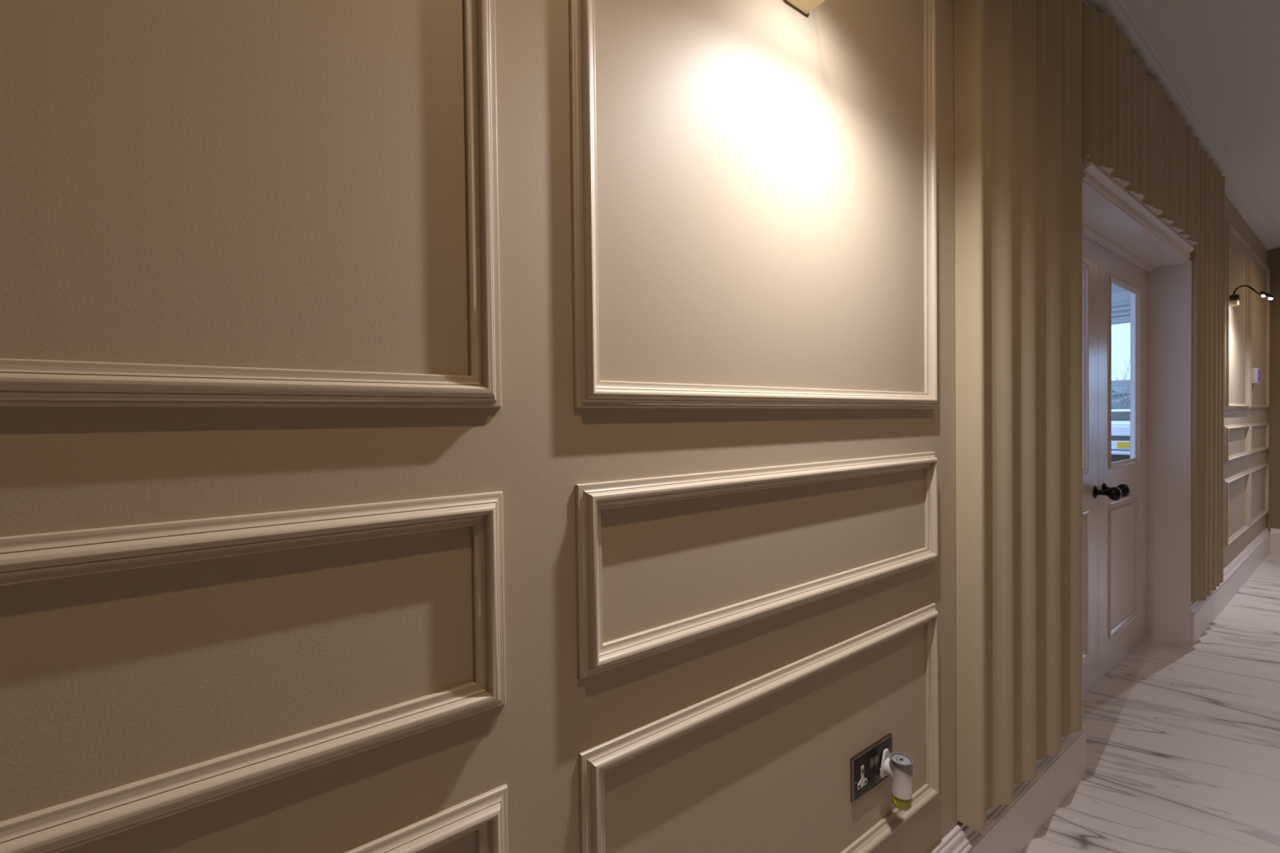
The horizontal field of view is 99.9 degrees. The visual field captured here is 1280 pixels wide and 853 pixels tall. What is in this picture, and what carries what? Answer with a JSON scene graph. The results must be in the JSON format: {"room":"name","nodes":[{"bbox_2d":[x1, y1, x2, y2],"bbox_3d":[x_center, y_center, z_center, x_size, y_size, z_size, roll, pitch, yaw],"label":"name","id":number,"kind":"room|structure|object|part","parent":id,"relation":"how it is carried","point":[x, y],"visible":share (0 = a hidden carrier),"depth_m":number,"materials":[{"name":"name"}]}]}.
{"room":"hallway","nodes":[
{"label":"hallway","id":0,"kind":"room"},
{"bbox_2d":[0,0,1267,852],"bbox_3d":[1.642,-0.147,2.040,9.452,2.679,0.148,-1,1,-36],"label":"wall","id":1,"kind":"structure","parent":0,"point":[257,184],"depth_m":0.63,"materials":[{"name":"beige paint"}]},
{"bbox_2d":[0,0,501,407],"bbox_3d":[-0.555,-0.611,0.355,0.950,1.194,0.020,-1,1,-36],"label":"trim","id":2,"kind":"structure","parent":1,"relation":"attached to","point":[23,382],"depth_m":0.56,"materials":[{"name":"beige paint"}]},
{"bbox_2d":[0,491,506,852],"bbox_3d":[-0.546,0.215,0.367,0.950,0.258,0.020,-1,1,-36],"label":"trim","id":3,"kind":"structure","parent":1,"relation":"attached to","point":[24,558],"depth_m":0.50,"materials":[{"name":"beige paint"}]},
{"bbox_2d":[343,783,508,852],"bbox_3d":[-0.540,0.671,0.374,0.950,0.453,0.020,-1,1,-36],"label":"trim","id":4,"kind":"structure","parent":1,"relation":"attached to","point":[486,813],"depth_m":0.61,"materials":[{"name":"beige paint"}]},
{"bbox_2d":[568,0,937,408],"bbox_3d":[0.299,-0.630,0.969,0.953,1.194,0.020,-1,1,-36],"label":"trim","id":5,"kind":"structure","parent":1,"relation":"attached to","point":[589,392],"depth_m":0.75,"materials":[{"name":"beige paint"}]},
{"bbox_2d":[575,451,937,679],"bbox_3d":[0.309,0.197,0.981,0.953,0.258,0.020,-1,1,-36],"label":"trim","id":6,"kind":"structure","parent":1,"relation":"attached to","point":[594,656],"depth_m":0.83,"materials":[{"name":"beige paint"}]},
{"bbox_2d":[578,603,938,852],"bbox_3d":[0.314,0.652,0.988,0.953,0.453,0.020,-1,1,-36],"label":"trim","id":7,"kind":"structure","parent":1,"relation":"attached to","point":[594,761],"depth_m":0.92,"materials":[{"name":"beige paint"}]},
{"bbox_2d":[786,0,825,13],"bbox_3d":[0.336,-0.812,0.884,0.068,0.128,0.199,-1,1,-36],"label":"wall lamp","id":8,"kind":"object","parent":1,"relation":"attached to","point":[806,6],"visible":1,"depth_m":0.95,"materials":[{"name":"gold metal"}]},
{"bbox_2d":[849,733,892,803],"bbox_3d":[0.484,0.708,1.117,0.147,0.087,0.008,-1,1,-36],"label":"double socket","id":9,"kind":"object","parent":1,"relation":"attached to","point":[865,766],"visible":0.75,"depth_m":1.10,"materials":[{"name":"black metal"}]},
{"bbox_2d":[869,755,874,768],"bbox_3d":[0.479,0.695,1.111,0.013,0.022,0.004,-1,1,-36],"label":"rocker switch","id":10,"kind":"object","parent":9,"relation":"attached to","point":[871,757],"depth_m":1.11,"materials":[{"name":"silver metal"}]},
{"bbox_2d":[873,753,878,766],"bbox_3d":[0.491,0.694,1.119,0.013,0.022,0.004,-1,1,-36],"label":"rocker switch","id":11,"kind":"object","parent":9,"relation":"attached to","point":[875,755],"depth_m":1.12,"materials":[{"name":"silver metal"}]},
{"bbox_2d":[880,748,913,811],"bbox_3d":[0.536,0.734,1.115,0.045,0.103,0.058,-1,1,-36],"label":"air freshener","id":12,"kind":"object","parent":9,"relation":"attached to","point":[899,766],"visible":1,"depth_m":1.10,"materials":[{"name":"beige plastic"}]},
{"bbox_3d":[0.520,0.709,1.136,0.043,0.053,0.005,-1,1,-36],"label":"plug plate","id":13,"kind":"part","parent":12,"relation":"part of","materials":[{"name":"beige plastic"}]},
{"bbox_3d":[0.529,0.718,1.124,0.035,0.036,0.028,-1,1,-36],"label":"plug arm","id":14,"kind":"part","parent":12,"relation":"part of","materials":[{"name":"beige plastic"}]},
{"bbox_2d":[891,793,912,811],"bbox_3d":[0.540,0.770,1.110,0.039,0.030,0.039,-1,1,-36],"label":"oil bottle","id":15,"kind":"object","parent":12,"relation":"on","point":[902,802],"depth_m":1.09,"materials":[{"name":"yellow"}]},
{"bbox_2d":[928,720,1086,852],"bbox_3d":[-0.304,1.130,0.542,4.498,0.214,0.028,-1,1,-36],"label":"baseboard","id":16,"kind":"structure","parent":1,"relation":"attached to","point":[1011,828],"depth_m":1.55,"materials":[{"name":"white paint"}]},
{"bbox_2d":[953,0,1082,833],"bbox_3d":[1.154,-0.220,1.561,0.889,2.391,0.058,-1,1,-36],"label":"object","id":17,"kind":"object","parent":1,"relation":"hanging from","point":[1018,64],"visible":1,"depth_m":1.45,"materials":[{"name":"beige wood"}]},
{"bbox_2d":[1082,178,1191,644],"bbox_3d":[2.161,0.160,2.437,1.752,2.042,0.212,-1,1,-36],"label":"door frame","id":18,"kind":"structure","parent":1,"relation":"in","point":[1169,272],"depth_m":2.89,"materials":[{"name":"white paint"}]},
{"bbox_2d":[1082,235,1146,695],"bbox_3d":[2.120,0.168,2.441,1.659,2.010,0.126,-1,1,-36],"label":"door","id":19,"kind":"structure","parent":18,"relation":"attached to","point":[1114,493],"depth_m":2.54,"materials":[{"name":"white wood"}]},
{"bbox_3d":[2.094,0.297,2.383,0.062,0.062,0.062,-1,1,-36],"label":"knob","id":20,"kind":"part","parent":19,"relation":"part of","materials":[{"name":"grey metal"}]},
{"bbox_3d":[2.433,0.683,2.726,0.423,0.550,0.022,-1,1,-36],"label":"panel","id":21,"kind":"part","parent":19,"relation":"part of","materials":[{"name":"white wood"}]},
{"bbox_3d":[2.199,0.292,2.459,0.062,0.062,0.062,-1,1,-36],"label":"knob","id":22,"kind":"part","parent":19,"relation":"part of","materials":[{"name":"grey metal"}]},
{"bbox_2d":[1082,154,1194,257],"bbox_3d":[2.184,-0.898,2.311,1.655,0.076,0.036,-1,1,-36],"label":"trim","id":23,"kind":"structure","parent":1,"relation":"attached to","point":[1092,174],"depth_m":2.14,"materials":[{"name":"white paint"}]},
{"bbox_2d":[1082,5,1199,247],"bbox_3d":[2.208,-1.175,2.310,1.720,0.523,0.063,-1,1,-36],"label":"wall panel","id":24,"kind":"object","parent":1,"relation":"attached to","point":[1132,133],"visible":0.99,"depth_m":2.07,"materials":[{"name":"brown wood"}]},
{"bbox_2d":[1082,0,1279,250],"bbox_3d":[1.704,-1.473,1.914,9.452,0.026,0.116,-1,1,-36],"label":"trim","id":25,"kind":"structure","parent":1,"relation":"attached to","point":[1133,20],"depth_m":2.47,"materials":[{"name":"white paint"}]},
{"bbox_2d":[1188,151,1225,602],"bbox_3d":[3.210,-0.265,3.038,0.677,2.391,0.058,-1,1,-36],"label":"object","id":26,"kind":"object","parent":1,"relation":"hanging from","point":[1207,257],"visible":0.97,"depth_m":2.93,"materials":[{"name":"beige wood"}]},
{"bbox_2d":[1191,527,1270,644],"bbox_3d":[4.245,1.029,3.810,3.202,0.214,0.028,-1,1,-36],"label":"baseboard","id":27,"kind":"structure","parent":1,"relation":"attached to","point":[1241,568],"depth_m":3.53,"materials":[{"name":"white paint"}]},
{"bbox_2d":[1223,471,1249,548],"bbox_3d":[4.198,0.565,3.778,0.945,0.445,0.020,-1,1,-36],"label":"trim","id":28,"kind":"structure","parent":1,"relation":"attached to","point":[1227,541],"depth_m":3.68,"materials":[{"name":"beige paint"}]},
{"bbox_2d":[1223,423,1249,463],"bbox_3d":[4.193,0.110,3.771,0.945,0.245,0.020,-1,1,-36],"label":"trim","id":29,"kind":"structure","parent":1,"relation":"attached to","point":[1227,459],"depth_m":3.69,"materials":[{"name":"beige paint"}]},
{"bbox_2d":[1223,219,1250,408],"bbox_3d":[4.183,-0.736,3.759,0.945,1.224,0.020,-1,1,-36],"label":"trim","id":30,"kind":"structure","parent":1,"relation":"attached to","point":[1228,227],"depth_m":3.57,"materials":[{"name":"beige paint"}]},
{"bbox_2d":[1229,284,1274,306],"bbox_3d":[3.988,-0.865,3.508,0.068,0.128,0.199,-1,1,-36],"label":"wall lamp","id":31,"kind":"object","parent":1,"relation":"attached to","point":[1234,299],"visible":0.98,"depth_m":3.54,"materials":[{"name":"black metal"}]},
{"bbox_3d":[3.978,-0.887,3.521,0.009,0.085,0.130,-1,1,-36],"label":"arm","id":32,"kind":"part","parent":31,"relation":"part of","materials":[{"name":"brown metal"}]},
{"bbox_2d":[1252,368,1260,383],"bbox_3d":[4.815,-0.395,4.205,0.160,0.118,0.037,-1,1,-36],"label":"control panel","id":33,"kind":"object","parent":1,"relation":"attached to","point":[1255,371],"visible":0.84,"depth_m":4.16,"materials":[{"name":"beige plastic"}]},
{"bbox_2d":[1247,462,1268,527],"bbox_3d":[5.061,0.546,4.397,1.060,0.445,0.020,-1,1,-36],"label":"trim","id":34,"kind":"structure","parent":1,"relation":"attached to","point":[1265,464],"depth_m":4.43,"materials":[{"name":"beige paint"}]},
{"bbox_2d":[1247,422,1269,455],"bbox_3d":[5.056,0.091,4.391,1.060,0.245,0.020,-1,1,-36],"label":"trim","id":35,"kind":"structure","parent":1,"relation":"attached to","point":[1266,424],"depth_m":4.45,"materials":[{"name":"beige paint"}]},
{"bbox_2d":[1247,248,1270,408],"bbox_3d":[5.046,-0.755,4.378,1.060,1.224,0.020,-1,1,-36],"label":"trim","id":36,"kind":"structure","parent":1,"relation":"attached to","point":[1253,254],"depth_m":4.64,"materials":[{"name":"beige paint"}]},
{"bbox_2d":[1111,284,1128,293],"bbox_3d":[1.833,-1.065,3.587,4.000,0.105,2.152,-1,1,-36],"label":"ceiling","id":37,"kind":"structure","parent":0,"point":[1115,289],"depth_m":4.11,"materials":[{"name":"white paint"}]},
{"bbox_2d":[1111,291,1130,317],"bbox_3d":[3.459,0.092,4.702,0.100,2.280,2.052,-1,1,-36],"label":"wall","id":38,"kind":"structure","parent":0,"point":[1125,296],"depth_m":4.18,"materials":[{"name":"white paint"}]},
{"bbox_2d":[1111,301,1130,386],"bbox_3d":[3.424,-0.167,4.675,0.100,1.600,2.052,-1,1,-36],"label":"window","id":39,"kind":"structure","parent":38,"relation":"in","point":[1126,319],"depth_m":4.17,"materials":[{"name":"white paint"}]},
{"bbox_2d":[1022,552,1279,852],"bbox_3d":[2.299,1.238,1.168,9.452,0.080,2.550,-1,1,-36],"label":"floor","id":40,"kind":"structure","parent":0,"point":[1183,742],"depth_m":2.00,"materials":[{"name":"white stone"}]},
{"bbox_2d":[1141,0,1279,229],"bbox_3d":[2.340,-1.530,1.026,9.452,0.100,2.300,-1,1,-36],"label":"ceiling","id":41,"kind":"structure","parent":0,"point":[1228,51],"depth_m":2.24,"materials":[{"name":"white paint"}]},
{"bbox_2d":[1266,246,1279,531],"bbox_3d":[6.284,-0.227,3.806,0.150,2.679,2.400,-1,1,-36],"label":"wall","id":42,"kind":"structure","parent":0,"point":[1273,516],"depth_m":4.70,"materials":[{"name":"brown paint"}]},
{"bbox_2d":[1270,528,1279,554],"bbox_3d":[6.205,1.007,3.802,0.028,0.214,2.274,-1,1,-36],"label":"baseboard","id":43,"kind":"structure","parent":42,"relation":"attached to","point":[1274,533],"depth_m":4.70,"materials":[{"name":"white paint"}]},
{"bbox_3d":[20.452,0.799,27.783,54.400,0.100,60.000,-1,1,-36],"label":"floor","id":44,"kind":"structure","parent":0,"visible":0},
{"bbox_2d":[1111,408,1130,462],"bbox_3d":[8.602,0.441,8.615,4.195,1.450,1.720,-1,1,-36],"label":"car","id":45,"kind":"object","parent":44,"relation":"on","point":[1120,418],"visible":0.02,"depth_m":7.67,"materials":[{"name":"white paint"}]},
{"bbox_2d":[1111,435,1129,439],"bbox_3d":[7.000,0.156,7.463,0.130,0.050,1.200,-1,1,-36],"label":"grille","id":46,"kind":"object","parent":45,"relation":"attached to","point":[1113,437],"depth_m":7.63,"materials":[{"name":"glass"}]},
{"bbox_3d":[6.901,0.261,7.392,0.013,0.085,0.520,-1,1,-36],"label":"number plate","id":47,"kind":"part","parent":45,"relation":"part of","materials":[{"name":"yellow plastic"}]},
{"bbox_2d":[1111,385,1130,409],"bbox_3d":[17.939,-0.387,21.044,1.699,2.505,24.000,-1,1,-36],"label":"hedge","id":48,"kind":"object","parent":44,"relation":"on","point":[1127,406],"visible":0.02,"depth_m":19.98,"materials":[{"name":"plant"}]},
{"bbox_2d":[1111,358,1130,408],"bbox_3d":[14.736,-0.584,16.715,1.324,3.129,2.102,-1,1,-33],"label":"bare tree","id":49,"kind":"object","parent":44,"relation":"on","point":[1127,389],"visible":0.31,"depth_m":16.64,"materials":[{"name":"grey plant"}]}
]}

